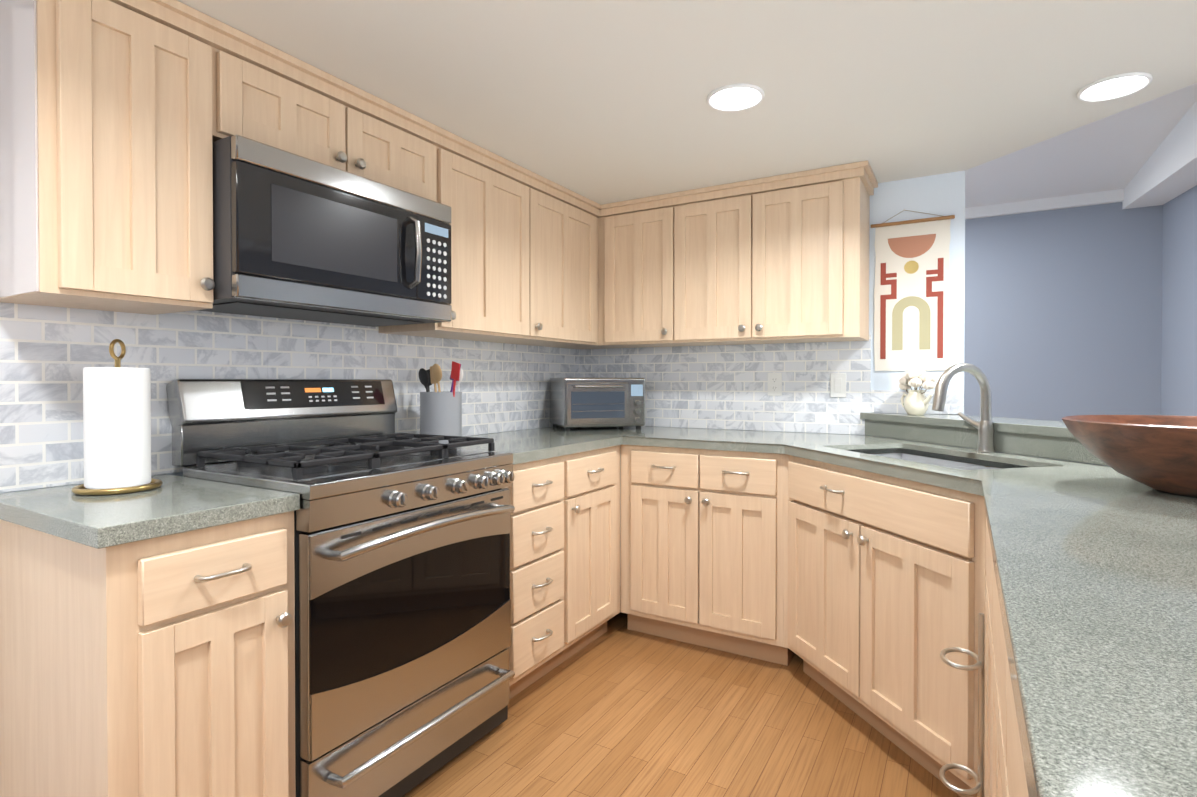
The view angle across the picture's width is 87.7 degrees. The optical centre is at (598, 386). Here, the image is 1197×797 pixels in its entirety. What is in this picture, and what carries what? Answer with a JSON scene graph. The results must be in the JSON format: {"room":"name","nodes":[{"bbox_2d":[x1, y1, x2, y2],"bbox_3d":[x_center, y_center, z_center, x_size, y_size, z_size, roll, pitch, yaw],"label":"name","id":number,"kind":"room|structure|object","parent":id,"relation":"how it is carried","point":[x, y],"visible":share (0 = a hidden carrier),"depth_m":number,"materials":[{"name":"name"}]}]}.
{"room":"kitchen","nodes":[
{"label":"kitchen","id":0,"kind":"room"},
{"bbox_2d":[3,426,552,492],"bbox_3d":[-0.919,-0.055,2.494,0.120,2.440,7.600,0,1,31],"label":"wall","id":1,"kind":"structure","parent":0,"point":[178,473],"depth_m":1.82,"materials":[{"name":"white"}]},
{"bbox_2d":[0,0,223,314],"bbox_3d":[-1.217,-0.558,1.534,0.334,0.710,0.353,0,1,31],"label":"upper cabinet","id":2,"kind":"object","parent":1,"relation":"attached to","point":[118,118],"depth_m":1.41,"materials":[{"name":"brown wood"}]},
{"bbox_2d":[0,302,579,492],"bbox_3d":[-0.781,0.000,2.602,0.008,0.486,2.626,0,1,31],"label":"wall tile","id":3,"kind":"structure","parent":1,"relation":"attached to","point":[48,354],"depth_m":1.88,"materials":[{"name":"tile"}]},
{"bbox_2d":[224,28,371,179],"bbox_3d":[-1.012,-0.786,1.880,0.334,0.261,0.455,0,1,31],"label":"upper cabinet","id":4,"kind":"object","parent":1,"relation":"attached to","point":[271,98],"depth_m":1.78,"materials":[{"name":"brown wood"}]},
{"bbox_2d":[197,135,451,326],"bbox_3d":[-0.869,-0.432,1.980,0.462,0.412,0.760,0,1,31],"label":"over-the-range microwave","id":5,"kind":"object","parent":4,"relation":"attached to","point":[296,237],"visible":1,"depth_m":1.78,"materials":[{"name":"grey metal"}]},
{"bbox_2d":[372,96,443,203],"bbox_3d":[-0.843,-0.789,2.166,0.334,0.261,0.454,0,1,31],"label":"upper cabinet","id":6,"kind":"object","parent":1,"relation":"attached to","point":[408,153],"depth_m":2.15,"materials":[{"name":"brown wood"}]},
{"bbox_2d":[379,132,543,343],"bbox_3d":[-0.572,-0.569,2.629,0.334,0.710,0.614,0,1,31],"label":"upper cabinet","id":7,"kind":"object","parent":1,"relation":"attached to","point":[497,224],"depth_m":2.54,"materials":[{"name":"brown wood"}]},
{"bbox_2d":[519,180,599,347],"bbox_3d":[-0.316,-0.573,3.062,0.334,0.710,0.637,0,1,31],"label":"upper cabinet","id":8,"kind":"object","parent":1,"relation":"attached to","point":[571,222],"depth_m":3.06,"materials":[{"name":"brown wood"}]},
{"bbox_2d":[402,612,959,796],"bbox_3d":[0.769,1.204,1.511,4.400,0.060,7.600,0,1,31],"label":"floor","id":9,"kind":"structure","parent":0,"point":[618,708],"depth_m":2.07,"materials":[{"name":"brown wood"}]},
{"bbox_2d":[0,511,295,796],"bbox_3d":[-1.077,0.734,1.484,0.619,0.879,0.381,0,1,31],"label":"base cabinet","id":10,"kind":"object","parent":9,"relation":"on","point":[162,666],"depth_m":1.31,"materials":[{"name":"brown wood"}]},
{"bbox_2d":[0,474,299,548],"bbox_3d":[-1.082,0.274,1.470,0.625,0.039,0.403,0,1,31],"label":"countertop","id":11,"kind":"structure","parent":10,"relation":"on","point":[181,504],"depth_m":1.34,"materials":[{"name":"stone"}]},
{"bbox_2d":[72,339,161,494],"bbox_3d":[-1.184,0.067,1.535,0.177,0.372,0.177,0,1,31],"label":"paper towel","id":12,"kind":"object","parent":11,"relation":"on","point":[117,425],"visible":1,"depth_m":1.48,"materials":[{"name":"white paper"}]},
{"bbox_2d":[166,379,514,796],"bbox_3d":[-0.746,0.572,1.958,0.729,1.194,0.777,0,1,31],"label":"range","id":13,"kind":"object","parent":9,"relation":"on","point":[404,674],"visible":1,"depth_m":1.77,"materials":[{"name":"silver metal"}]},
{"bbox_2d":[505,452,579,699],"bbox_3d":[-0.473,0.717,2.508,0.619,0.893,0.446,0,1,31],"label":"base cabinet","id":14,"kind":"object","parent":9,"relation":"on","point":[545,533],"depth_m":2.36,"materials":[{"name":"brown wood"}]},
{"bbox_2d":[580,445,623,649],"bbox_3d":[-0.271,0.713,2.851,0.619,0.893,0.488,0,1,31],"label":"base cabinet","id":15,"kind":"object","parent":9,"relation":"on","point":[601,574],"depth_m":2.74,"materials":[{"name":"brown wood"}]},
{"bbox_2d":[457,428,623,464],"bbox_3d":[-0.377,0.249,2.659,0.630,0.039,0.811,0,1,31],"label":"countertop","id":16,"kind":"structure","parent":15,"relation":"on","point":[522,443],"depth_m":2.73,"materials":[{"name":"stone"}]},
{"bbox_2d":[418,361,462,443],"bbox_3d":[-0.627,0.065,2.492,0.263,0.330,0.164,0,1,31],"label":"utensil crock","id":17,"kind":"object","parent":16,"relation":"on","point":[440,413],"visible":0.79,"depth_m":2.43,"materials":[{"name":"grey"}]},
{"bbox_2d":[624,445,775,652],"bbox_3d":[0.574,0.712,2.972,0.754,0.893,0.619,0,1,31],"label":"base cabinet","id":18,"kind":"object","parent":9,"relation":"on","point":[678,501],"depth_m":2.75,"materials":[{"name":"brown wood"}]},
{"bbox_2d":[776,454,779,463],"bbox_3d":[1.083,0.715,2.664,0.435,0.893,0.617,0,1,31],"label":"base cabinet","id":19,"kind":"object","parent":9,"relation":"on","point":[777,455],"depth_m":2.54,"materials":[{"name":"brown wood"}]},
{"bbox_2d":[780,454,819,463],"bbox_3d":[1.019,0.716,2.557,0.398,0.893,0.461,0,1,31],"label":"base cabinet","id":20,"kind":"object","parent":9,"relation":"on","point":[784,458],"depth_m":2.47,"materials":[{"name":"brown wood"}]},
{"bbox_2d":[732,464,943,781],"bbox_3d":[0.891,0.741,2.072,0.653,0.853,0.654,0,1,31],"label":"base cabinet","id":21,"kind":"object","parent":9,"relation":"on","point":[849,582],"depth_m":2.12,"materials":[{"name":"brown wood"}]},
{"bbox_2d":[944,488,963,796],"bbox_3d":[1.237,0.724,1.711,0.461,0.893,0.398,0,1,31],"label":"base cabinet","id":22,"kind":"object","parent":9,"relation":"on","point":[953,499],"depth_m":1.69,"materials":[{"name":"brown wood"}]},
{"bbox_2d":[820,436,1106,491],"bbox_3d":[1.490,0.663,2.141,1.143,1.007,1.143,0,1,31],"label":"base cabinet","id":23,"kind":"object","parent":9,"relation":"on","point":[829,473],"depth_m":2.06,"materials":[{"name":"brown wood"}]},
{"bbox_2d":[536,426,1146,491],"bbox_3d":[0.766,0.251,2.453,2.810,0.039,1.316,0,1,31],"label":"countertop","id":24,"kind":"structure","parent":23,"relation":"on","point":[846,450],"depth_m":2.39,"materials":[{"name":"stone"}]},
{"bbox_2d":[550,378,644,430],"bbox_3d":[-0.006,0.087,3.318,0.440,0.270,0.387,0,1,-17],"label":"toaster oven","id":25,"kind":"object","parent":24,"relation":"on","point":[595,402],"visible":0.98,"depth_m":3.17,"materials":[{"name":"silver metal"}]},
{"bbox_2d":[932,363,994,452],"bbox_3d":[1.309,0.073,2.233,0.192,0.318,0.254,0,1,31],"label":"faucet","id":26,"kind":"object","parent":24,"relation":"on","point":[984,426],"visible":1,"depth_m":2.21,"materials":[{"name":"grey metal"}]},
{"bbox_2d":[860,413,1107,469],"bbox_3d":[1.423,0.302,2.104,1.324,0.346,1.250,0,1,31],"label":"countertop","id":27,"kind":"structure","parent":23,"relation":"on","point":[1047,439],"depth_m":2.33,"materials":[{"name":"stone"}]},
{"bbox_2d":[899,367,935,414],"bbox_3d":[1.391,0.018,2.725,0.152,0.207,0.166,0,1,31],"label":"pitcher","id":28,"kind":"object","parent":27,"relation":"on","point":[915,401],"visible":1,"depth_m":2.69,"materials":[{"name":"beige ceramic"}]},
{"bbox_2d":[964,474,1196,796],"bbox_3d":[1.092,0.265,1.027,0.800,0.039,2.130,0,1,31],"label":"countertop","id":29,"kind":"structure","parent":23,"relation":"on","point":[1096,572],"depth_m":0.64,"materials":[{"name":"stone"}]},
{"bbox_2d":[1061,415,1196,496],"bbox_3d":[1.381,0.159,1.407,0.540,0.163,0.540,0,1,31],"label":"bowl","id":30,"kind":"object","parent":29,"relation":"on","point":[1158,452],"visible":1,"depth_m":1.35,"materials":[{"name":"brown wood"}]},
{"bbox_2d":[964,492,979,796],"bbox_3d":[1.312,0.725,1.660,0.548,0.893,0.524,0,1,31],"label":"base cabinet","id":31,"kind":"object","parent":9,"relation":"on","point":[971,501],"depth_m":1.65,"materials":[{"name":"brown wood"}]},
{"bbox_2d":[939,613,983,796],"bbox_3d":[0.900,0.804,1.546,0.095,0.500,0.122,0,1,31],"label":"towel ring","id":32,"kind":"object","parent":31,"relation":"attached to","point":[979,666],"visible":1,"depth_m":1.52,"materials":[{"name":"grey metal"}]},
{"bbox_2d":[976,495,986,796],"bbox_3d":[1.055,0.730,1.191,0.527,0.893,0.543,0,1,31],"label":"base cabinet","id":33,"kind":"object","parent":9,"relation":"on","point":[983,520],"depth_m":1.64,"materials":[{"name":"brown wood"}]},
{"bbox_2d":[980,524,997,796],"bbox_3d":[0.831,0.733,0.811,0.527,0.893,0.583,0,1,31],"label":"base cabinet","id":34,"kind":"object","parent":9,"relation":"on","point":[988,586],"depth_m":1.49,"materials":[{"name":"brown wood"}]},
{"bbox_2d":[988,596,1028,796],"bbox_3d":[0.607,0.737,0.432,0.527,0.893,0.543,0,1,31],"label":"base cabinet","id":35,"kind":"object","parent":9,"relation":"on","point":[1006,770],"depth_m":0.86,"materials":[{"name":"brown wood"}]},
{"bbox_2d":[177,0,1196,204],"bbox_3d":[-0.167,-1.092,0.767,2.920,0.330,5.165,0,1,31],"label":"ceiling","id":36,"kind":"structure","parent":0,"point":[601,102],"depth_m":1.85,"materials":[{"name":"white paint"}]},
{"bbox_2d":[707,84,763,110],"bbox_3d":[0.443,-0.936,2.017,0.183,0.013,0.183,0,1,31],"label":"recessed light","id":37,"kind":"object","parent":36,"relation":"in","point":[735,97],"visible":1,"depth_m":2.01,"materials":[{"name":"white"}]},
{"bbox_2d":[1077,72,1152,101],"bbox_3d":[1.609,-0.935,1.945,0.183,0.013,0.183,0,1,31],"label":"recessed light","id":38,"kind":"object","parent":36,"relation":"in","point":[1115,86],"visible":0.98,"depth_m":1.94,"materials":[{"name":"white"}]},
{"bbox_2d":[620,170,964,567],"bbox_3d":[0.775,-0.063,3.289,1.993,2.440,0.120,0,1,31],"label":"wall","id":39,"kind":"structure","parent":0,"point":[941,194],"depth_m":2.79,"materials":[{"name":"white paint"}]},
{"bbox_2d":[600,192,691,347],"bbox_3d":[0.287,-0.575,3.300,0.503,0.710,0.325,0,1,31],"label":"upper cabinet","id":40,"kind":"object","parent":39,"relation":"attached to","point":[644,243],"depth_m":3.15,"materials":[{"name":"brown wood"}]},
{"bbox_2d":[580,334,963,434],"bbox_3d":[0.742,-0.013,3.234,1.990,0.472,0.008,0,1,31],"label":"wall tile","id":41,"kind":"structure","parent":39,"relation":"attached to","point":[718,386],"depth_m":3.19,"materials":[{"name":"tile"}]},
{"bbox_2d":[768,373,781,395],"bbox_3d":[0.887,-0.013,3.138,0.072,0.116,0.007,0,1,31],"label":"electrical outlet","id":42,"kind":"object","parent":41,"relation":"attached to","point":[774,384],"visible":1,"depth_m":3.13,"materials":[{"name":"white plastic"}]},
{"bbox_2d":[830,373,845,396],"bbox_3d":[1.148,-0.008,2.983,0.072,0.116,0.008,0,1,31],"label":"light switch","id":43,"kind":"object","parent":41,"relation":"attached to","point":[837,384],"visible":1,"depth_m":2.98,"materials":[{"name":"white plastic"}]},
{"bbox_2d":[688,164,871,345],"bbox_3d":[0.791,-0.572,3.003,0.911,0.710,0.325,0,1,31],"label":"upper cabinet","id":44,"kind":"object","parent":39,"relation":"attached to","point":[781,259],"depth_m":2.81,"materials":[{"name":"brown wood"}]},
{"bbox_2d":[871,209,954,370],"bbox_3d":[1.416,-0.441,2.822,0.340,0.735,0.019,0,1,31],"label":"art","id":45,"kind":"object","parent":39,"relation":"attached to","point":[912,299],"visible":1,"depth_m":2.83,"materials":[{"name":"beige fabric"}]},
{"bbox_2d":[964,189,1162,420],"bbox_3d":[2.724,-0.076,4.618,4.000,2.440,0.240,0,1,31],"label":"wall","id":46,"kind":"structure","parent":0,"point":[1063,306],"depth_m":4.25,"materials":[{"name":"grey"}]},
{"bbox_2d":[965,83,1196,207],"bbox_3d":[0.812,-1.295,1.462,4.140,0.060,7.600,0,1,31],"label":"ceiling","id":47,"kind":"structure","parent":0,"point":[1115,151],"depth_m":3.52,"materials":[{"name":"white paint"}]},
{"bbox_2d":[1122,101,1196,415],"bbox_3d":[3.144,-0.056,2.594,1.020,2.439,2.899,0,1,31],"label":"wall","id":48,"kind":"structure","parent":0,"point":[1165,176],"depth_m":3.58,"materials":[{"name":"white"}]}
]}

